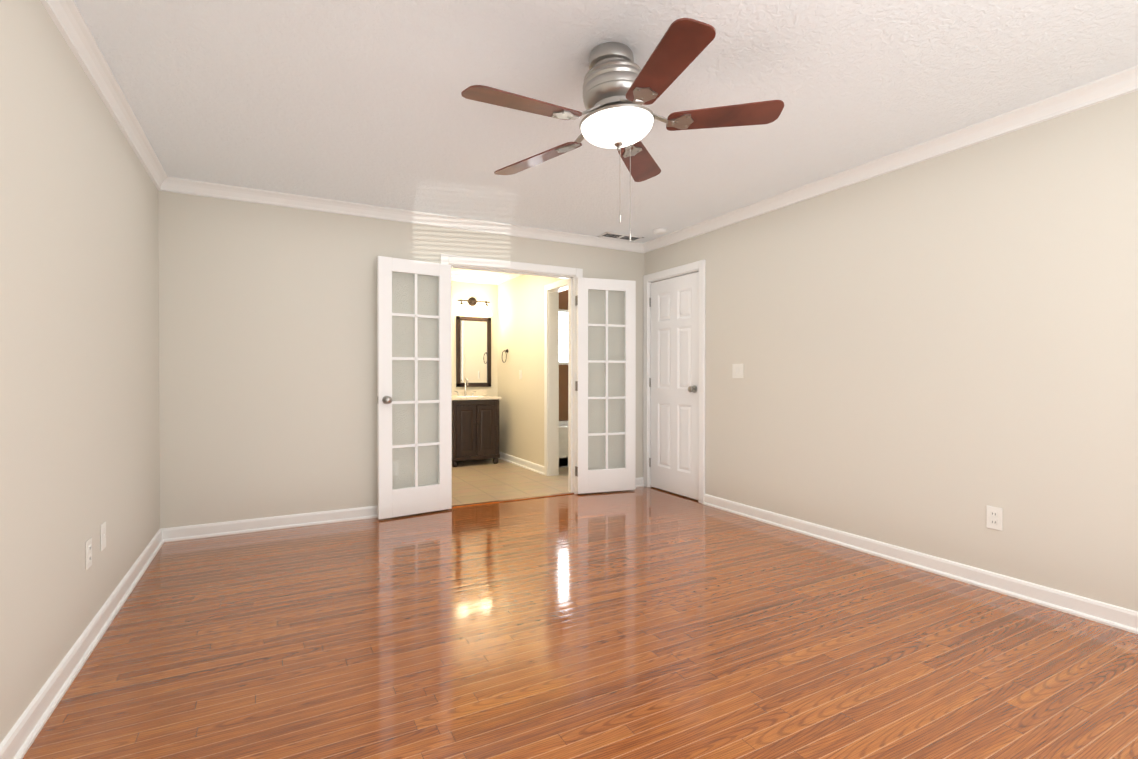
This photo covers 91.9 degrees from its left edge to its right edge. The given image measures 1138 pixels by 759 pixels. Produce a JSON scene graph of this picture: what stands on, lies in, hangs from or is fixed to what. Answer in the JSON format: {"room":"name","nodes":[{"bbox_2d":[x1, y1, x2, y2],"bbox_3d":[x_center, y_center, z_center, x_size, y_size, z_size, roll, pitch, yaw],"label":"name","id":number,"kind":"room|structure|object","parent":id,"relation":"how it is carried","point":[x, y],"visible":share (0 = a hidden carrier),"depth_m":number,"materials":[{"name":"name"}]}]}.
{"room":"empty bedroom","nodes":[
{"label":"empty bedroom","id":0,"kind":"room"},
{"bbox_2d":[0,0,159,742],"bbox_3d":[-1.547,-0.114,1.330,0.120,2.440,5.537,0,0,-28],"label":"wall","id":1,"kind":"structure","parent":0,"point":[79,359],"depth_m":2.02,"materials":[{"name":"beige paint"}]},
{"bbox_2d":[0,529,163,758],"bbox_3d":[-1.482,1.061,1.372,0.026,0.090,5.297,0,0,-28],"label":"baseboard","id":2,"kind":"structure","parent":1,"relation":"attached to","point":[20,737],"depth_m":2.01,"materials":[{"name":"white wood"}]},
{"bbox_2d":[85,537,91,569],"bbox_3d":[-1.973,0.715,2.266,0.008,0.116,0.072,0,0,-28],"label":"electrical outlet","id":3,"kind":"object","parent":1,"relation":"attached to","point":[88,543],"visible":1,"depth_m":2.25,"materials":[{"name":"white plastic"}]},
{"bbox_2d":[100,521,105,550],"bbox_3d":[-2.076,0.699,2.460,0.010,0.116,0.072,0,0,-28],"label":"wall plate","id":4,"kind":"object","parent":1,"relation":"attached to","point":[103,534],"visible":1,"depth_m":2.45,"materials":[{"name":"white plastic"}]},
{"bbox_2d":[40,0,166,190],"bbox_3d":[-1.468,-1.291,1.365,0.058,0.086,5.297,0,0,-28],"label":"crown molding","id":5,"kind":"structure","parent":1,"relation":"attached to","point":[66,16],"depth_m":2.36,"materials":[{"name":"white wood"}]},
{"bbox_2d":[158,191,643,528],"bbox_3d":[-1.020,-0.135,4.687,3.983,2.440,0.120,0,0,-28],"label":"wall","id":6,"kind":"structure","parent":0,"point":[267,360],"depth_m":4.08,"materials":[{"name":"beige paint"}]},
{"bbox_2d":[161,505,377,541],"bbox_3d":[-1.904,1.043,4.137,1.899,0.090,0.026,0,0,-28],"label":"baseboard","id":7,"kind":"structure","parent":6,"relation":"attached to","point":[171,534],"depth_m":3.98,"materials":[{"name":"white wood"}]},
{"bbox_2d":[392,461,398,475],"bbox_3d":[-1.399,0.711,4.416,0.072,0.116,0.008,0,0,-28],"label":"electrical outlet","id":8,"kind":"object","parent":6,"relation":"attached to","point":[396,472],"depth_m":4.42,"materials":[{"name":"white plastic"}]},
{"bbox_2d":[159,177,643,252],"bbox_3d":[-0.978,-1.312,4.601,3.983,0.086,0.058,0,0,-28],"label":"crown molding","id":9,"kind":"structure","parent":6,"relation":"attached to","point":[209,189],"depth_m":4.33,"materials":[{"name":"white wood"}]},
{"bbox_2d":[377,256,451,518],"bbox_3d":[-1.214,0.063,4.391,0.603,2.023,0.182,0,0,-28],"label":"french door","id":10,"kind":"structure","parent":6,"relation":"in","point":[408,500],"depth_m":4.39,"materials":[{"name":"white wood"}]},
{"bbox_2d":[440,254,582,493],"bbox_3d":[-0.505,0.019,4.966,1.356,2.128,0.164,0,0,-28],"label":"door frame","id":11,"kind":"structure","parent":6,"relation":"in","point":[571,383],"depth_m":5.19,"materials":[{"name":"white wood"}]},
{"bbox_2d":[452,492,573,507],"bbox_3d":[-0.492,1.079,4.947,1.200,0.008,0.055,0,0,-28],"label":"sill","id":12,"kind":"structure","parent":6,"relation":"attached to","point":[497,501],"depth_m":4.92,"materials":[{"name":"brown wood"}]},
{"bbox_2d":[575,277,635,493],"bbox_3d":[0.354,0.058,5.252,0.610,2.023,0.045,0,0,-18],"label":"french door","id":13,"kind":"structure","parent":6,"relation":"in","point":[606,479],"depth_m":5.24,"materials":[{"name":"white"}]},
{"bbox_2d":[584,477,643,493],"bbox_3d":[0.448,1.035,5.400,0.728,0.090,0.026,0,0,-28],"label":"baseboard","id":14,"kind":"structure","parent":6,"relation":"attached to","point":[639,482],"depth_m":5.54,"materials":[{"name":"white wood"}]},
{"bbox_2d":[451,281,497,395],"bbox_3d":[-1.024,-0.154,7.548,3.690,2.440,0.120,0,0,-28],"label":"wall","id":15,"kind":"structure","parent":0,"point":[476,291],"depth_m":7.37,"materials":[{"name":"beige paint"}]},
{"bbox_2d":[456,316,490,386],"bbox_3d":[-1.265,-0.367,7.330,0.480,0.930,0.028,0,0,-28],"label":"bathroom mirror","id":16,"kind":"object","parent":15,"relation":"attached to","point":[473,350],"visible":0.96,"depth_m":7.33,"materials":[{"name":"brown wood"}]},
{"bbox_2d":[451,274,496,284],"bbox_3d":[-1.731,-1.328,7.060,1.750,0.086,0.058,0,0,-28],"label":"crown molding","id":17,"kind":"structure","parent":15,"relation":"attached to","point":[472,279],"depth_m":7.31,"materials":[{"name":"white wood"}]},
{"bbox_2d":[456,297,491,315],"bbox_3d":[-1.252,-0.970,7.259,0.480,0.245,0.160,0,0,-28],"label":"sconce","id":18,"kind":"object","parent":15,"relation":"attached to","point":[471,301],"visible":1,"depth_m":7.27,"materials":[{"name":"white glass"}]},
{"bbox_2d":[452,458,568,505],"bbox_3d":[-0.434,1.096,6.458,3.690,0.054,2.613,0,0,-28],"label":"floor","id":19,"kind":"structure","parent":0,"point":[480,480],"depth_m":5.74,"materials":[{"name":"tile"}]},
{"bbox_2d":[452,379,500,466],"bbox_3d":[-1.263,0.526,7.036,0.636,1.078,0.553,0,0,-28],"label":"bathroom vanity","id":20,"kind":"object","parent":19,"relation":"on","point":[475,424],"visible":0.92,"depth_m":6.82,"materials":[{"name":"brown wood"}]},
{"bbox_2d":[559,420,567,467],"bbox_3d":[0.185,0.816,7.281,1.566,0.496,0.794,0,0,-28],"label":"bathtub","id":21,"kind":"object","parent":19,"relation":"on","point":[563,443],"depth_m":6.70,"materials":[{"name":"white ceramic"}]},
{"bbox_2d":[497,275,562,465],"bbox_3d":[-0.352,-0.147,6.477,0.120,2.440,2.403,0,0,-28],"label":"wall","id":22,"kind":"structure","parent":0,"point":[520,300],"depth_m":6.76,"materials":[{"name":"beige paint"}]},
{"bbox_2d":[495,273,520,284],"bbox_3d":[-0.431,-1.324,6.428,0.058,0.086,2.403,0,0,-28],"label":"crown molding","id":23,"kind":"structure","parent":22,"relation":"attached to","point":[502,278],"depth_m":7.17,"materials":[{"name":"white wood"}]},
{"bbox_2d":[499,451,543,474],"bbox_3d":[-0.628,1.022,6.845,0.026,0.090,1.508,0,0,-28],"label":"baseboard","id":24,"kind":"structure","parent":22,"relation":"attached to","point":[531,466],"depth_m":6.73,"materials":[{"name":"white wood"}]},
{"bbox_2d":[544,279,567,475],"bbox_3d":[-0.009,0.013,5.819,0.141,2.128,0.874,0,0,-28],"label":"door frame","id":25,"kind":"structure","parent":22,"relation":"in","point":[553,382],"depth_m":6.13,"materials":[{"name":"white wood"}]},
{"bbox_2d":[559,290,567,420],"bbox_3d":[-0.030,-0.155,7.673,1.580,2.440,0.100,0,0,-28],"label":"wall","id":26,"kind":"structure","parent":0,"point":[563,376],"depth_m":7.59,"materials":[{"name":"brown tile"}]},
{"bbox_2d":[559,309,567,364],"bbox_3d":[0.056,-0.585,7.700,0.900,0.760,0.070,0,0,-28],"label":"window","id":27,"kind":"structure","parent":26,"relation":"in","point":[563,336],"depth_m":7.66,"materials":[{"name":"white"}]},
{"bbox_2d":[22,487,1137,758],"bbox_3d":[0.282,1.125,2.269,4.223,0.050,5.447,0,0,-28],"label":"floor","id":28,"kind":"structure","parent":0,"point":[648,623],"depth_m":2.22,"materials":[{"name":"brown wood"}]},
{"bbox_2d":[74,0,1137,277],"bbox_3d":[0.141,-1.389,3.660,5.307,0.080,8.060,0,0,-28],"label":"ceiling","id":29,"kind":"structure","parent":0,"point":[356,100],"depth_m":2.52,"materials":[{"name":"white paint"}]},
{"bbox_2d":[597,232,643,241],"bbox_3d":[0.493,-1.354,5.234,0.420,0.008,0.170,0,0,-28],"label":"ceiling vent","id":30,"kind":"object","parent":29,"relation":"in","point":[610,235],"visible":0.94,"depth_m":5.23,"materials":[{"name":"white metal"}]},
{"bbox_2d":[461,18,783,240],"bbox_3d":[0.176,-0.954,2.238,1.270,0.770,1.291,0,0,-28],"label":"ceiling fan","id":31,"kind":"object","parent":29,"relation":"hanging from","point":[620,87],"visible":1,"depth_m":2.17,"materials":[{"name":"brown wood"}]},
{"bbox_2d":[653,228,666,234],"bbox_3d":[0.826,-1.340,4.993,0.128,0.034,0.128,0,0,-28],"label":"smoke detector","id":32,"kind":"object","parent":29,"relation":"attached to","point":[659,231],"visible":1,"depth_m":4.95,"materials":[{"name":"white plastic"}]},
{"bbox_2d":[644,91,1137,611],"bbox_3d":[2.068,-0.126,3.271,0.120,2.440,5.537,0,0,-28],"label":"wall","id":33,"kind":"structure","parent":0,"point":[936,355],"depth_m":3.04,"materials":[{"name":"beige paint"}]},
{"bbox_2d":[649,272,698,499],"bbox_3d":[0.971,0.055,5.181,0.101,2.028,0.732,0,0,-28],"label":"door","id":34,"kind":"structure","parent":33,"relation":"in","point":[674,385],"depth_m":5.16,"materials":[{"name":"white wood"}]},
{"bbox_2d":[643,259,705,503],"bbox_3d":[1.020,0.019,5.202,0.140,2.125,0.890,0,0,-28],"label":"door frame","id":35,"kind":"structure","parent":33,"relation":"attached to","point":[700,265],"depth_m":5.15,"materials":[{"name":"white wood"}]},
{"bbox_2d":[732,364,742,377],"bbox_3d":[1.362,-0.069,4.449,0.009,0.116,0.118,0,0,-28],"label":"light switch","id":36,"kind":"object","parent":33,"relation":"attached to","point":[737,370],"visible":1,"depth_m":4.45,"materials":[{"name":"white plastic"}]},
{"bbox_2d":[643,65,1137,252],"bbox_3d":[1.990,-1.303,3.221,0.058,0.086,5.297,0,0,-28],"label":"crown molding","id":37,"kind":"structure","parent":33,"relation":"attached to","point":[1117,84],"depth_m":3.08,"materials":[{"name":"white wood"}]},
{"bbox_2d":[703,494,1137,633],"bbox_3d":[2.216,1.052,2.849,0.026,0.090,4.400,0,0,-28],"label":"baseboard","id":38,"kind":"structure","parent":33,"relation":"attached to","point":[1122,618],"depth_m":3.02,"materials":[{"name":"white wood"}]},
{"bbox_2d":[986,506,1002,530],"bbox_3d":[2.214,0.722,2.868,0.008,0.116,0.072,0,0,-28],"label":"electrical outlet","id":39,"kind":"object","parent":33,"relation":"attached to","point":[994,517],"visible":1,"depth_m":2.87,"materials":[{"name":"white plastic"}]}
]}

